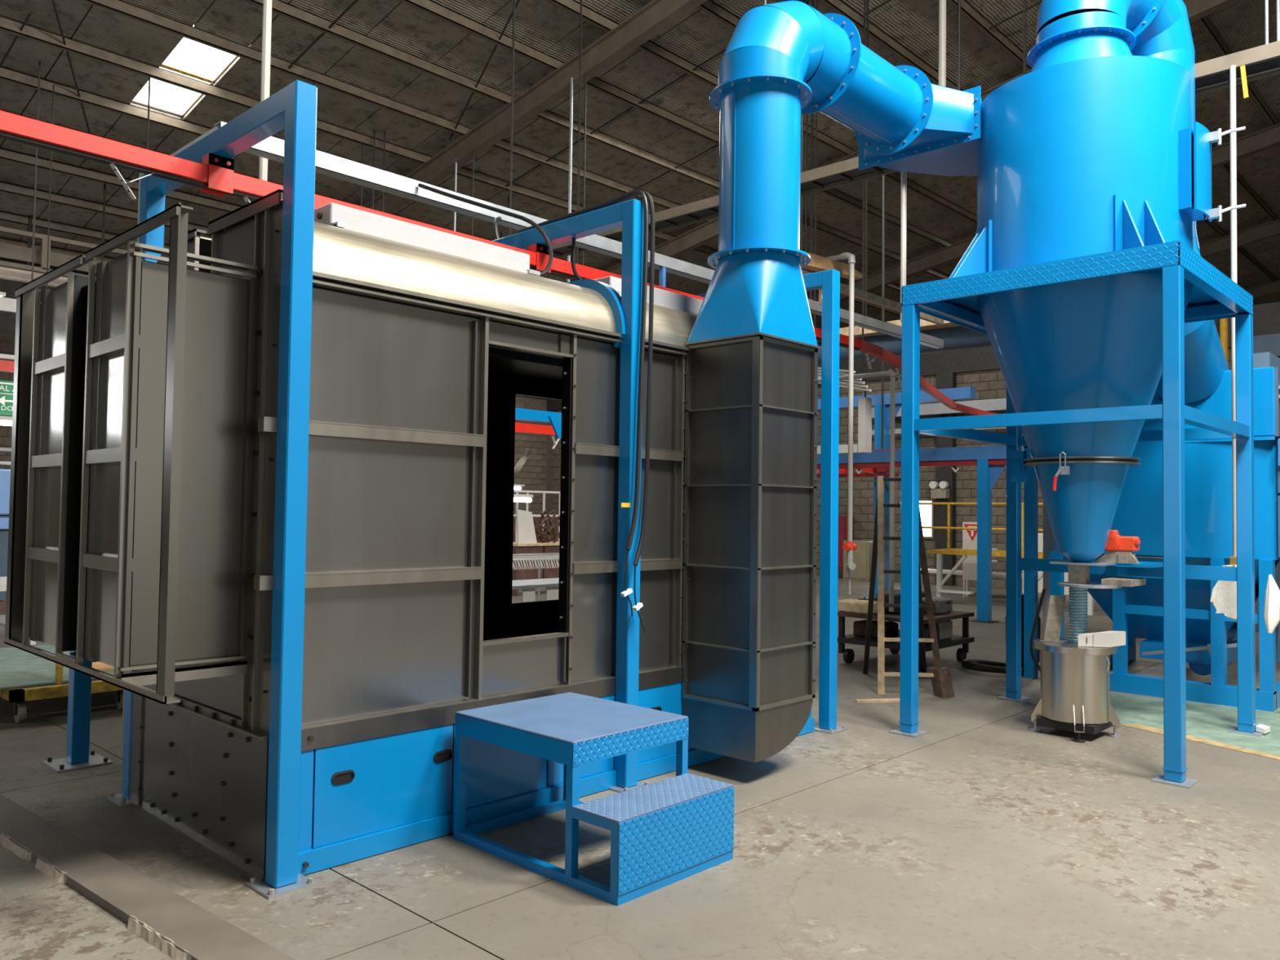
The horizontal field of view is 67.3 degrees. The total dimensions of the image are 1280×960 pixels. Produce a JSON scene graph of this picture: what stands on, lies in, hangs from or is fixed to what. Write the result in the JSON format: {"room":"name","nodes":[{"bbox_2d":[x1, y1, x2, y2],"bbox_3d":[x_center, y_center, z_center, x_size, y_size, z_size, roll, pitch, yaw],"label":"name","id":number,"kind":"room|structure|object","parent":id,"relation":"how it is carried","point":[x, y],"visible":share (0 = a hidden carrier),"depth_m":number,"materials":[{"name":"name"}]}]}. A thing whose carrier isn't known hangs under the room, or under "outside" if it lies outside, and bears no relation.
{"room":"workshop","nodes":[
{"label":"workshop","id":0,"kind":"room"},
{"bbox_2d":[0,353,14,372],"bbox_3d":[-10.310,-1.560,9.568,0.150,0.250,7.600,-1,-3,43],"label":"track","id":1,"kind":"object","parent":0,"point":[5,366],"visible":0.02,"depth_m":12.04,"materials":[{"name":"metal"}]},
{"bbox_2d":[0,297,16,313],"bbox_3d":[-12.159,-2.890,13.173,0.100,0.210,8.200,-1,-3,43],"label":"white trunking","id":2,"kind":"object","parent":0,"point":[6,304],"visible":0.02,"depth_m":15.32,"materials":[{"name":"paint"}]},
{"bbox_2d":[0,226,127,278],"bbox_3d":[-13.175,-3.886,12.664,0.450,0.620,16.000,-1,-3,43],"label":"roof truss","id":3,"kind":"object","parent":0,"point":[6,251],"visible":0.33,"depth_m":15.94,"materials":[{"name":"metal"}]},
{"bbox_2d":[0,266,67,287],"bbox_3d":[-12.485,-3.510,13.785,0.200,0.200,8.600,-1,-3,43],"label":"pipe","id":4,"kind":"object","parent":3,"relation":"hanging from","point":[8,273],"visible":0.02,"depth_m":16.01,"materials":[{"name":"metal"}]},
{"bbox_2d":[0,257,548,515],"bbox_3d":[-4.738,-0.975,30.039,0.234,6.948,55.000,-1,-3,43],"label":"wall","id":5,"kind":"structure","parent":0,"point":[533,473],"depth_m":30.84,"materials":[{"name":"concrete"}]},
{"bbox_2d":[0,576,1279,959],"bbox_3d":[6.526,2.455,19.208,31.000,0.304,55.000,-1,-3,43],"label":"floor","id":6,"kind":"structure","parent":0,"point":[983,834],"depth_m":4.47,"materials":[{"name":"concrete"}]},
{"bbox_2d":[0,469,10,600],"bbox_3d":[-9.613,0.889,14.173,1.530,2.070,3.000,-1,-3,43],"label":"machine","id":7,"kind":"object","parent":6,"relation":"on","point":[5,474],"visible":0.08,"depth_m":13.72,"materials":[{"name":"metal"}]},
{"bbox_2d":[0,576,35,644],"bbox_3d":[-7.770,1.487,10.676,1.200,0.700,1.700,-1,-3,43],"label":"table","id":8,"kind":"object","parent":6,"relation":"on","point":[3,579],"visible":0.23,"depth_m":10.65,"materials":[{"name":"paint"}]},
{"bbox_2d":[0,614,112,773],"bbox_3d":[-3.235,1.265,5.470,1.250,0.935,0.670,-1,-3,43],"label":"post","id":9,"kind":"object","parent":6,"relation":"on","point":[77,756],"visible":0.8,"depth_m":5.89,"materials":[{"name":"metal"}]},
{"bbox_2d":[0,644,123,723],"bbox_3d":[-4.973,1.315,8.033,2.300,0.949,1.700,-1,-3,43],"label":"cart","id":10,"kind":"object","parent":6,"relation":"on","point":[19,668],"visible":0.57,"depth_m":7.30,"materials":[{"name":"yellow paint"}]},
{"bbox_2d":[92,662,114,671],"bbox_3d":[-4.322,1.514,7.840,0.298,0.020,0.427,2,-2,-26],"label":"scrap","id":11,"kind":"object","parent":10,"relation":"on","point":[97,665],"visible":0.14,"depth_m":7.73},
{"bbox_2d":[0,794,294,959],"bbox_3d":[-2.304,1.682,4.080,4.226,0.036,0.239,-1,-2,39],"label":"trim","id":12,"kind":"structure","parent":6,"relation":"on","point":[169,922],"depth_m":3.86,"materials":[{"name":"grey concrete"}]},
{"bbox_2d":[106,80,317,899],"bbox_3d":[-2.107,0.012,4.698,1.910,3.420,0.210,-1,-3,43],"label":"frame","id":13,"kind":"object","parent":6,"relation":"on","point":[293,108],"visible":0.73,"depth_m":4.09,"materials":[{"name":"metal"}]},
{"bbox_2d":[125,189,814,881],"bbox_3d":[-0.748,0.285,6.142,1.710,3.005,4.200,-1,-3,43],"label":"booth","id":14,"kind":"object","parent":6,"relation":"on","point":[421,357],"visible":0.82,"depth_m":4.71,"materials":[{"name":"metal"}]},
{"bbox_2d":[4,202,257,704],"bbox_3d":[-2.322,-0.081,4.458,2.140,1.855,0.530,-1,-3,43],"label":"door","id":15,"kind":"structure","parent":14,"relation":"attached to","point":[130,484],"depth_m":4.16,"materials":[{"name":"metal"}]},
{"bbox_2d":[314,202,540,275],"bbox_3d":[-1.136,-1.261,5.192,0.300,0.118,1.312,-1,-3,43],"label":"lamp housing","id":16,"kind":"object","parent":14,"relation":"on","point":[332,214],"visible":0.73,"depth_m":5.01,"materials":[{"name":"white metal"}]},
{"bbox_2d":[594,275,702,315],"bbox_3d":[0.229,-1.196,6.632,0.300,0.118,1.482,-1,-3,43],"label":"beam","id":17,"kind":"structure","parent":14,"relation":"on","point":[664,298],"depth_m":6.42,"materials":[{"name":"white metal"}]},
{"bbox_2d":[681,335,817,762],"bbox_3d":[0.696,0.412,6.056,0.582,2.505,0.630,-1,-3,43],"label":"duct","id":18,"kind":"object","parent":14,"relation":"attached to","point":[748,628],"visible":0.99,"depth_m":5.87,"materials":[{"name":"metal"}]},
{"bbox_2d":[684,0,980,349],"bbox_3d":[1.364,-2.008,6.740,1.040,2.387,2.402,-1,-3,43],"label":"exhaust pipe","id":19,"kind":"object","parent":18,"relation":"attached to","point":[781,61],"visible":0.99,"depth_m":5.98,"materials":[{"name":"metal"}]},
{"bbox_2d":[684,251,822,349],"bbox_3d":[0.724,-1.114,6.105,0.592,0.542,0.660,-1,-3,43],"label":"hood","id":20,"kind":"object","parent":19,"relation":"attached to","point":[749,294],"depth_m":5.89,"materials":[{"name":"metal"}]},
{"bbox_2d":[514,448,531,478],"bbox_3d":[-1.990,0.752,11.193,0.055,2.400,2.490,0,-2,27],"label":"diagonal strut","id":21,"kind":"object","parent":6,"relation":"on","point":[526,453],"visible":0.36,"depth_m":12.15,"materials":[{"name":"grey metal"}]},
{"bbox_2d":[121,120,943,745],"bbox_3d":[0.207,-0.018,9.331,1.330,3.840,9.180,-1,-3,43],"label":"beam","id":22,"kind":"structure","parent":6,"relation":"on","point":[272,148],"depth_m":6.86,"materials":[{"name":"metal"}]},
{"bbox_2d":[417,183,553,276],"bbox_3d":[-1.016,-1.619,6.223,1.178,0.816,0.332,-1,-3,43],"label":"cable","id":23,"kind":"object","parent":22,"relation":"attached to","point":[533,224],"visible":0.79,"depth_m":6.14,"materials":[{"name":"black rubber"}]},
{"bbox_2d":[511,541,559,595],"bbox_3d":[-1.853,1.694,18.636,0.840,0.960,2.000,-1,-3,43],"label":"bin","id":24,"kind":"object","parent":6,"relation":"on","point":[539,547],"visible":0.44,"depth_m":17.96,"materials":[{"name":"metal"}]},
{"bbox_2d":[515,509,537,543],"bbox_3d":[-2.139,0.874,18.152,0.090,0.640,0.450,-1,-3,43],"label":"sheet","id":25,"kind":"object","parent":24,"relation":"on","point":[526,533],"visible":1,"depth_m":18.11,"materials":[{"name":"paint"}]},
{"bbox_2d":[533,508,559,542],"bbox_3d":[-1.809,0.898,18.833,0.696,0.679,1.338,0,-2,19],"label":"heap","id":26,"kind":"object","parent":24,"relation":"on","point":[540,534],"visible":0.73,"depth_m":18.65,"materials":[{"name":"metal"}]},
{"bbox_2d":[511,577,559,602],"bbox_3d":[-1.460,1.668,12.682,0.800,0.640,1.900,-1,-3,43],"label":"steel table","id":27,"kind":"object","parent":6,"relation":"on","point":[552,584],"visible":0.12,"depth_m":12.45,"materials":[{"name":"white paint"}]},
{"bbox_2d":[512,516,558,542],"bbox_3d":[-3.429,1.564,22.894,0.100,1.450,4.200,-1,-3,43],"label":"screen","id":28,"kind":"object","parent":6,"relation":"on","point":[556,519],"visible":0.02,"depth_m":23.82,"materials":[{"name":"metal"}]},
{"bbox_2d":[512,552,559,600],"bbox_3d":[-1.740,1.656,15.848,0.478,0.860,1.723,-1,-3,43],"label":"wire rack","id":29,"kind":"object","parent":6,"relation":"on","point":[537,559],"visible":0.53,"depth_m":15.75,"materials":[{"name":"metal"}]},
{"bbox_2d":[513,490,559,578],"bbox_3d":[-2.655,1.253,21.898,0.056,2.028,2.600,-1,-3,43],"label":"tube rack","id":30,"kind":"object","parent":6,"relation":"on","point":[527,492],"visible":0.23,"depth_m":22.20,"materials":[{"name":"metal"}]},
{"bbox_2d":[515,408,561,438],"bbox_3d":[-0.767,0.593,11.316,0.150,2.720,3.600,-1,-3,43],"label":"header","id":31,"kind":"object","parent":6,"relation":"on","point":[554,419],"visible":0.07,"depth_m":10.93,"materials":[{"name":"metal"}]},
{"bbox_2d":[492,199,648,792],"bbox_3d":[-0.676,0.080,6.207,1.910,3.420,0.210,-1,-3,43],"label":"frame","id":32,"kind":"object","parent":6,"relation":"on","point":[628,215],"visible":0.37,"depth_m":5.60,"materials":[{"name":"metal"}]},
{"bbox_2d":[0,110,997,415],"bbox_3d":[-0.915,-1.431,6.449,1.322,0.170,24.986,-1,-2,39],"label":"track","id":33,"kind":"object","parent":32,"relation":"hanging from","point":[215,175],"visible":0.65,"depth_m":4.68,"materials":[{"name":"metal"}]},
{"bbox_2d":[109,163,154,199],"bbox_3d":[-2.356,-1.378,4.459,0.060,0.138,0.180,0,-2,33],"label":"hook","id":34,"kind":"object","parent":33,"relation":"hanging from","point":[112,165],"visible":1,"depth_m":4.44,"materials":[{"name":"white paint"}]},
{"bbox_2d":[571,237,582,279],"bbox_3d":[-0.359,-1.371,6.071,0.160,0.303,0.037,2,-2,-22],"label":"cable","id":35,"kind":"object","parent":32,"relation":"hanging from","point":[573,243],"visible":0.73,"depth_m":6.04,"materials":[{"name":"black rubber"}]},
{"bbox_2d":[518,190,648,616],"bbox_3d":[-0.428,-0.464,5.909,1.165,2.496,0.194,-1,-3,43],"label":"power cable","id":36,"kind":"object","parent":32,"relation":"hanging from","point":[627,592],"visible":0.96,"depth_m":5.59,"materials":[{"name":"black rubber"}]},
{"bbox_2d":[573,191,654,633],"bbox_3d":[-0.375,-0.415,5.963,1.165,2.605,0.158,-1,-3,43],"label":"cable","id":37,"kind":"object","parent":32,"relation":"attached to","point":[637,606],"visible":0.84,"depth_m":5.62,"materials":[{"name":"black rubber"}]},
{"bbox_2d":[453,692,734,906],"bbox_3d":[-0.233,1.439,4.564,1.131,0.610,0.759,-1,-3,43],"label":"step","id":38,"kind":"structure","parent":6,"relation":"on","point":[664,833],"depth_m":4.30,"materials":[{"name":"blue paint"}]},
{"bbox_2d":[695,269,847,734],"bbox_3d":[0.795,0.150,7.759,1.910,3.420,0.210,-1,-3,43],"label":"frame","id":39,"kind":"object","parent":6,"relation":"on","point":[828,281],"visible":0.44,"depth_m":7.14,"materials":[{"name":"metal"}]},
{"bbox_2d":[801,270,943,324],"bbox_3d":[2.033,-1.626,8.865,0.050,0.235,3.250,-1,-3,43],"label":"beam","id":40,"kind":"structure","parent":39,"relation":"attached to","point":[844,289],"depth_m":9.05,"materials":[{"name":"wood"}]},
{"bbox_2d":[825,252,857,594],"bbox_3d":[1.363,-0.480,8.399,1.242,2.875,0.151,-1,-3,43],"label":"pvc standpipe","id":41,"kind":"object","parent":6,"relation":"on","point":[850,546],"visible":0.91,"depth_m":8.02,"materials":[{"name":"grey plastic"}]},
{"bbox_2d":[802,250,862,279],"bbox_3d":[1.471,-1.845,8.123,1.190,0.130,0.117,2,-2,-38],"label":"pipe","id":42,"kind":"object","parent":41,"relation":"attached to","point":[818,263],"visible":0.45,"depth_m":8.17,"materials":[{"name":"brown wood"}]},
{"bbox_2d":[846,550,855,594],"bbox_3d":[1.743,0.765,7.962,0.060,0.370,0.110,1,-2,-2],"label":"outlet","id":43,"kind":"object","parent":41,"relation":"attached to","point":[851,566],"depth_m":7.98,"materials":[{"name":"grey plastic"}]},
{"bbox_2d":[843,540,872,582],"bbox_3d":[5.342,1.944,23.203,0.700,0.950,0.565,-1,-3,43],"label":"base cabinet","id":44,"kind":"object","parent":6,"relation":"on","point":[862,555],"visible":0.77,"depth_m":22.90,"materials":[{"name":"metal"}]},
{"bbox_2d":[855,697,899,703],"bbox_3d":[2.046,1.883,8.205,0.439,0.020,0.084,1,-2,-9],"label":"strip","id":45,"kind":"object","parent":6,"relation":"on","point":[892,700],"visible":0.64,"depth_m":8.18,"materials":[{"name":"brown wood"}]},
{"bbox_2d":[817,386,975,597],"bbox_3d":[3.662,0.336,18.571,5.730,3.820,0.360,-1,-3,43],"label":"frame","id":46,"kind":"object","parent":6,"relation":"on","point":[963,393],"visible":0.17,"depth_m":17.73,"materials":[{"name":"blue paint"}]},
{"bbox_2d":[837,589,974,672],"bbox_3d":[2.863,1.595,10.448,1.050,0.759,1.200,-1,-3,43],"label":"tool cart","id":47,"kind":"object","parent":6,"relation":"on","point":[944,613],"visible":0.52,"depth_m":10.28,"materials":[{"name":"metal"}]},
{"bbox_2d":[817,368,897,611],"bbox_3d":[2.129,0.104,10.180,1.290,2.463,0.064,-1,-3,43],"label":"pvc riser","id":48,"kind":"object","parent":47,"relation":"attached to","point":[893,375],"visible":0.86,"depth_m":9.76,"materials":[{"name":"plastic"}]},
{"bbox_2d":[862,475,954,697],"bbox_3d":[2.515,0.951,9.062,0.667,1.961,1.211,1,-2,7],"label":"step ladder","id":49,"kind":"object","parent":6,"relation":"on","point":[940,677],"visible":0.78,"depth_m":8.70,"materials":[{"name":"brown wood"}]},
{"bbox_2d":[817,445,1006,623],"bbox_3d":[3.793,0.838,15.915,4.920,2.650,0.320,-1,-3,43],"label":"frame","id":50,"kind":"object","parent":6,"relation":"on","point":[988,476],"visible":0.44,"depth_m":14.53,"materials":[{"name":"blue paint"}]},
{"bbox_2d":[817,458,1006,474],"bbox_3d":[3.916,-0.195,15.845,6.900,0.186,0.100,-1,-3,43],"label":"track","id":51,"kind":"object","parent":50,"relation":"attached to","point":[993,461],"visible":0.27,"depth_m":15.15,"materials":[{"name":"metal"}]},
{"bbox_2d":[962,521,977,597],"bbox_3d":[6.462,1.552,18.640,0.430,1.470,0.050,-1,-3,43],"label":"board","id":52,"kind":"object","parent":6,"relation":"on","point":[969,536],"visible":0.62,"depth_m":18.68,"materials":[{"name":"plastic"}]},
{"bbox_2d":[920,548,1022,596],"bbox_3d":[6.603,1.831,19.301,2.200,0.960,0.600,-1,-3,43],"label":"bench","id":53,"kind":"object","parent":6,"relation":"on","point":[930,571],"visible":0.16,"depth_m":19.09,"materials":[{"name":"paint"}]},
{"bbox_2d":[960,659,1023,674],"bbox_3d":[3.631,1.910,9.835,0.709,0.089,0.416,-1,-3,43],"label":"coiled hose","id":54,"kind":"object","parent":6,"relation":"on","point":[987,666],"visible":0.67,"depth_m":9.82,"materials":[{"name":"black rubber"}]},
{"bbox_2d":[899,502,1093,615],"bbox_3d":[6.658,1.326,17.100,3.919,1.829,1.150,-1,-3,43],"label":"railing","id":55,"kind":"object","parent":6,"relation":"on","point":[940,581],"visible":0.54,"depth_m":17.34,"materials":[{"name":"metal"}]},
{"bbox_2d":[1004,593,1040,666],"bbox_3d":[3.923,1.571,9.859,0.340,0.800,0.340,-1,-3,43],"label":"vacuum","id":56,"kind":"object","parent":6,"relation":"on","point":[1022,594],"visible":0.12,"depth_m":9.73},
{"bbox_2d":[1029,588,1045,671],"bbox_3d":[3.588,1.444,8.417,0.120,0.955,0.459,1,-2,-10],"label":"lead","id":57,"kind":"object","parent":6,"relation":"on","point":[1043,591],"visible":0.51,"depth_m":8.60,"materials":[{"name":"black rubber"}]},
{"bbox_2d":[1037,533,1069,595],"bbox_3d":[9.581,1.720,19.102,3.200,1.250,0.600,-1,-3,43],"label":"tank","id":58,"kind":"object","parent":6,"relation":"on","point":[1040,586],"visible":0.04,"depth_m":19.90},
{"bbox_2d":[1029,638,1120,742],"bbox_3d":[3.218,1.540,7.123,0.572,0.668,0.572,-1,-3,43],"label":"drum","id":59,"kind":"object","parent":6,"relation":"on","point":[1075,680],"visible":0.91,"depth_m":6.93,"materials":[{"name":"silver metal"}]},
{"bbox_2d":[1040,595,1069,643],"bbox_3d":[3.117,1.040,7.228,0.160,0.338,0.160,-1,-3,43],"label":"plate","id":60,"kind":"object","parent":59,"relation":"on","point":[1056,603],"visible":1,"depth_m":7.23,"materials":[{"name":"grey metal"}]},
{"bbox_2d":[1049,560,1146,643],"bbox_3d":[3.374,0.909,7.124,0.540,0.592,0.515,-1,-3,43],"label":"valve","id":61,"kind":"object","parent":59,"relation":"on","point":[1078,582],"visible":0.98,"depth_m":7.11,"materials":[{"name":"metal"}]},
{"bbox_2d":[1078,631,1125,647],"bbox_3d":[3.357,1.153,6.989,0.382,0.100,0.152,2,-2,-37],"label":"control box","id":62,"kind":"object","parent":59,"relation":"on","point":[1106,638],"visible":1,"depth_m":6.93,"materials":[{"name":"white paint"}]},
{"bbox_2d":[888,240,1263,788],"bbox_3d":[3.282,0.227,7.184,1.970,3.297,2.100,-1,-3,43],"label":"stand","id":63,"kind":"object","parent":6,"relation":"on","point":[1214,295],"visible":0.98,"depth_m":7.04,"materials":[{"name":"metal"}]},
{"bbox_2d":[877,0,1245,562],"bbox_3d":[3.763,-1.789,7.459,3.386,4.833,2.170,1,-2,-17],"label":"cyclone separator","id":64,"kind":"object","parent":63,"relation":"on","point":[1100,147],"visible":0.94,"depth_m":6.78,"materials":[{"name":"metal"}]},
{"bbox_2d":[1093,529,1163,568],"bbox_3d":[3.781,0.518,7.415,0.520,0.267,0.810,-1,-3,43],"label":"motor","id":65,"kind":"object","parent":64,"relation":"attached to","point":[1116,542],"visible":0.73,"depth_m":7.11,"materials":[{"name":"orange metal"}]},
{"bbox_2d":[1263,574,1279,633],"bbox_3d":[4.798,0.941,7.304,0.110,0.445,0.120,-1,-3,43],"label":"sack","id":66,"kind":"object","parent":63,"relation":"hanging from","point":[1272,599],"visible":1,"depth_m":7.27,"materials":[{"name":"plastic"}]},
{"bbox_2d":[1023,351,1279,711],"bbox_3d":[5.376,0.446,9.566,2.280,3.070,2.500,-1,-3,43],"label":"machine","id":67,"kind":"object","parent":6,"relation":"on","point":[1211,637],"visible":0.43,"depth_m":8.52,"materials":[{"name":"metal"}]},
{"bbox_2d":[1219,318,1228,366],"bbox_3d":[10.940,-0.673,18.005,0.140,6.000,0.140,-1,-3,43],"label":"conduit","id":68,"kind":"object","parent":6,"relation":"on","point":[1224,333],"visible":0.02,"depth_m":18.01,"materials":[{"name":"metal"}]},
{"bbox_2d":[0,0,1279,355],"bbox_3d":[6.655,-6.997,19.512,31.000,6.043,55.000,-1,-3,43],"label":"ceiling","id":69,"kind":"structure","parent":0,"point":[433,76],"depth_m":16.86,"materials":[{"name":"metal"}]},
{"bbox_2d":[0,415,12,426],"bbox_3d":[-9.714,-3.567,13.367,0.070,5.512,2.500,-1,-3,43],"label":"tube light","id":70,"kind":"object","parent":69,"relation":"hanging from","point":[2,422],"visible":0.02,"depth_m":13.88,"materials":[{"name":"white"}]},
{"bbox_2d":[0,84,54,415],"bbox_3d":[-9.581,-3.513,13.961,0.055,5.096,2.050,-1,-3,43],"label":"sign","id":71,"kind":"object","parent":69,"relation":"hanging from","point":[6,387],"visible":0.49,"depth_m":14.20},
{"bbox_2d":[26,215,31,283],"bbox_3d":[-12.046,-3.243,18.898,0.060,3.966,0.057,-1,-3,43],"label":"rod","id":72,"kind":"object","parent":69,"relation":"hanging from","point":[29,223],"visible":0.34,"depth_m":18.93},
{"bbox_2d":[31,61,40,280],"bbox_3d":[-8.993,-3.749,14.277,0.070,5.035,0.320,-1,-3,43],"label":"rod","id":73,"kind":"object","parent":69,"relation":"hanging from","point":[39,62],"visible":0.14,"depth_m":14.29,"materials":[{"name":"white"}]},
{"bbox_2d":[101,183,106,261],"bbox_3d":[-10.036,-3.431,17.926,0.040,4.334,0.038,-1,-3,43],"label":"rod","id":74,"kind":"object","parent":69,"relation":"hanging from","point":[104,184],"visible":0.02,"depth_m":17.96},
{"bbox_2d":[146,77,151,149],"bbox_3d":[-7.643,-4.279,14.882,0.028,4.099,0.027,-1,-3,43],"label":"rod","id":75,"kind":"object","parent":69,"relation":"hanging from","point":[149,78],"visible":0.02,"depth_m":14.92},
{"bbox_2d":[133,24,235,115],"bbox_3d":[-7.124,-6.401,15.134,2.400,0.430,0.780,-1,-3,43],"label":"window","id":76,"kind":"structure","parent":69,"relation":"attached to","point":[191,59],"depth_m":15.12,"materials":[{"name":"white"}]},
{"bbox_2d":[258,0,271,181],"bbox_3d":[-2.511,-4.841,6.596,0.056,6.630,0.053,-1,-3,43],"label":"pipe","id":77,"kind":"object","parent":69,"relation":"hanging from","point":[267,5],"visible":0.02,"depth_m":6.51,"materials":[{"name":"white metal"}]},
{"bbox_2d":[506,196,533,502],"bbox_3d":[-2.596,-2.778,20.577,0.100,6.502,0.900,-1,-3,43],"label":"batten","id":78,"kind":"object","parent":69,"relation":"hanging from","point":[517,498],"visible":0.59,"depth_m":20.51,"materials":[{"name":"white"}]},
{"bbox_2d":[508,0,582,448],"bbox_3d":[-1.179,-3.945,11.979,0.090,7.105,1.200,-1,-3,43],"label":"rods","id":79,"kind":"object","parent":69,"relation":"hanging from","point":[520,426],"visible":0.57,"depth_m":11.76,"materials":[{"name":"paint"}]},
{"bbox_2d":[567,77,573,282],"bbox_3d":[-1.131,-3.992,15.383,0.048,4.936,0.046,-1,-3,43],"label":"rod","id":80,"kind":"object","parent":69,"relation":"hanging from","point":[571,78],"visible":0.34,"depth_m":15.41,"materials":[{"name":"metal"}]},
{"bbox_2d":[582,73,586,265],"bbox_3d":[-0.893,-4.020,15.213,0.024,4.987,0.023,-1,-3,43],"label":"rod","id":81,"kind":"object","parent":69,"relation":"hanging from","point":[585,73],"visible":0.34,"depth_m":15.24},
{"bbox_2d":[800,0,871,454],"bbox_3d":[3.090,-3.983,15.448,1.340,7.138,0.200,-1,-3,43],"label":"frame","id":82,"kind":"object","parent":69,"relation":"hanging from","point":[864,404],"visible":0.63,"depth_m":14.93,"materials":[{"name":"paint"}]},
{"bbox_2d":[813,0,871,391],"bbox_3d":[2.847,-4.474,13.720,0.113,6.570,1.272,2,-2,-28],"label":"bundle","id":83,"kind":"object","parent":69,"relation":"hanging from","point":[861,382],"visible":0.3,"depth_m":13.39,"materials":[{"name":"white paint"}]},
{"bbox_2d":[817,174,898,477],"bbox_3d":[3.594,-3.651,18.402,3.000,7.218,0.200,-1,-3,43],"label":"pipe","id":84,"kind":"object","parent":69,"relation":"hanging from","point":[843,472],"visible":0.1,"depth_m":17.57,"materials":[{"name":"metal"}]},
{"bbox_2d":[804,0,991,364],"bbox_3d":[3.961,-4.941,13.579,4.422,6.392,0.364,-1,-2,38],"label":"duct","id":85,"kind":"object","parent":69,"relation":"hanging from","point":[956,338],"visible":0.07,"depth_m":13.28,"materials":[{"name":"metal"}]},
{"bbox_2d":[808,0,1026,342],"bbox_3d":[3.801,-5.090,13.411,3.600,6.040,0.350,-1,-3,43],"label":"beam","id":86,"kind":"structure","parent":69,"relation":"hanging from","point":[924,325],"depth_m":13.63,"materials":[{"name":"grey metal"}]},
{"bbox_2d":[938,0,946,87],"bbox_3d":[4.164,-6.613,13.239,0.100,2.582,0.095,-1,-3,43],"label":"pipe","id":87,"kind":"object","parent":69,"relation":"hanging from","point":[942,3],"visible":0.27,"depth_m":13.18,"materials":[{"name":"white metal"}]},
{"bbox_2d":[957,0,960,90],"bbox_3d":[4.443,-6.613,13.388,0.040,2.599,0.038,-1,-3,43],"label":"rod","id":88,"kind":"object","parent":69,"relation":"hanging from","point":[958,1],"visible":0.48,"depth_m":13.36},
{"bbox_3d":[1.464,-5.577,11.243,0.024,4.268,0.024,-1,-3,43],"label":"rod","id":89,"kind":"object","parent":69,"relation":"hanging from","visible":0},
{"bbox_2d":[551,40,1279,258],"bbox_3d":[2.531,-3.395,10.368,16.500,0.120,0.380,-1,-3,43],"label":"beam","id":90,"kind":"structure","parent":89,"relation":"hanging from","point":[1262,61],"depth_m":10.52,"materials":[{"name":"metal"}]},
{"bbox_2d":[900,171,906,321],"bbox_3d":[2.819,-2.583,10.293,0.060,1.780,0.057,-1,-3,43],"label":"pipe","id":91,"kind":"object","parent":90,"relation":"hanging from","point":[904,174],"visible":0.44,"depth_m":10.27,"materials":[{"name":"white metal"}]},
{"bbox_2d":[1228,65,1248,564],"bbox_3d":[4.839,-1.265,7.774,0.145,4.240,0.090,-1,-3,43],"label":"pipe","id":92,"kind":"object","parent":90,"relation":"hanging from","point":[1232,559],"visible":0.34,"depth_m":7.80,"materials":[{"name":"white metal"}]},
{"bbox_2d":[1210,564,1236,620],"bbox_3d":[4.684,0.893,7.672,0.227,0.441,0.106,-1,-3,43],"label":"plastic bag","id":93,"kind":"object","parent":92,"relation":"hanging from","point":[1224,595],"visible":0.51,"depth_m":7.66,"materials":[{"name":"plastic"}]},
{"bbox_2d":[1264,0,1268,44],"bbox_3d":[5.086,-6.068,7.833,0.024,5.130,0.024,-1,-3,43],"label":"rod","id":94,"kind":"object","parent":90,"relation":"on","point":[1266,2],"visible":1,"depth_m":7.75,"materials":[{"name":"metal"}]},
{"bbox_2d":[1276,0,1279,40],"bbox_3d":[5.334,-6.059,8.066,0.024,5.133,0.024,-1,-3,43],"label":"rod","id":95,"kind":"object","parent":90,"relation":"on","point":[1277,1],"visible":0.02,"depth_m":7.99,"materials":[{"name":"metal"}]},
{"bbox_2d":[546,302,1279,590],"bbox_3d":[8.250,-0.411,21.080,31.000,5.600,0.300,-1,-3,43],"label":"wall","id":96,"kind":"structure","parent":0,"point":[979,368],"depth_m":22.28,"materials":[{"name":"concrete"}]},
{"bbox_2d":[837,515,853,571],"bbox_3d":[4.997,1.554,23.682,0.350,1.350,0.370,-1,-3,43],"label":"upper cabinet","id":97,"kind":"object","parent":96,"relation":"attached to","point":[842,520],"visible":0.48,"depth_m":23.50,"materials":[{"name":"metal"}]},
{"bbox_2d":[919,498,934,538],"bbox_3d":[6.629,0.900,22.413,0.480,0.920,0.050,-1,-3,43],"label":"window","id":98,"kind":"structure","parent":96,"relation":"in","point":[926,511],"depth_m":22.35,"materials":[{"name":"white"}]},
{"bbox_2d":[871,398,1006,435],"bbox_3d":[9.170,-1.412,19.887,10.000,0.750,0.370,-1,-3,43],"label":"galvanised trunking","id":99,"kind":"object","parent":96,"relation":"attached to","point":[997,404],"visible":0.03,"depth_m":21.55,"materials":[{"name":"metal"}]},
{"bbox_2d":[928,480,949,498],"bbox_3d":[6.817,0.223,21.882,0.410,0.385,0.215,-1,-3,43],"label":"emergency light","id":100,"kind":"object","parent":96,"relation":"attached to","point":[942,492],"visible":1,"depth_m":21.82,"materials":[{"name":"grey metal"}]},
{"bbox_2d":[935,372,955,586],"bbox_3d":[6.996,-0.023,22.003,0.400,4.850,0.180,-1,-3,43],"label":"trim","id":101,"kind":"structure","parent":96,"relation":"attached to","point":[944,380],"depth_m":21.90,"materials":[{"name":"metal"}]},
{"bbox_2d":[1253,333,1279,357],"bbox_3d":[13.720,-2.470,15.402,7.200,0.400,0.250,-1,-3,43],"label":"beam","id":102,"kind":"structure","parent":96,"relation":"attached to","point":[1265,343],"depth_m":17.45,"materials":[{"name":"metal"}]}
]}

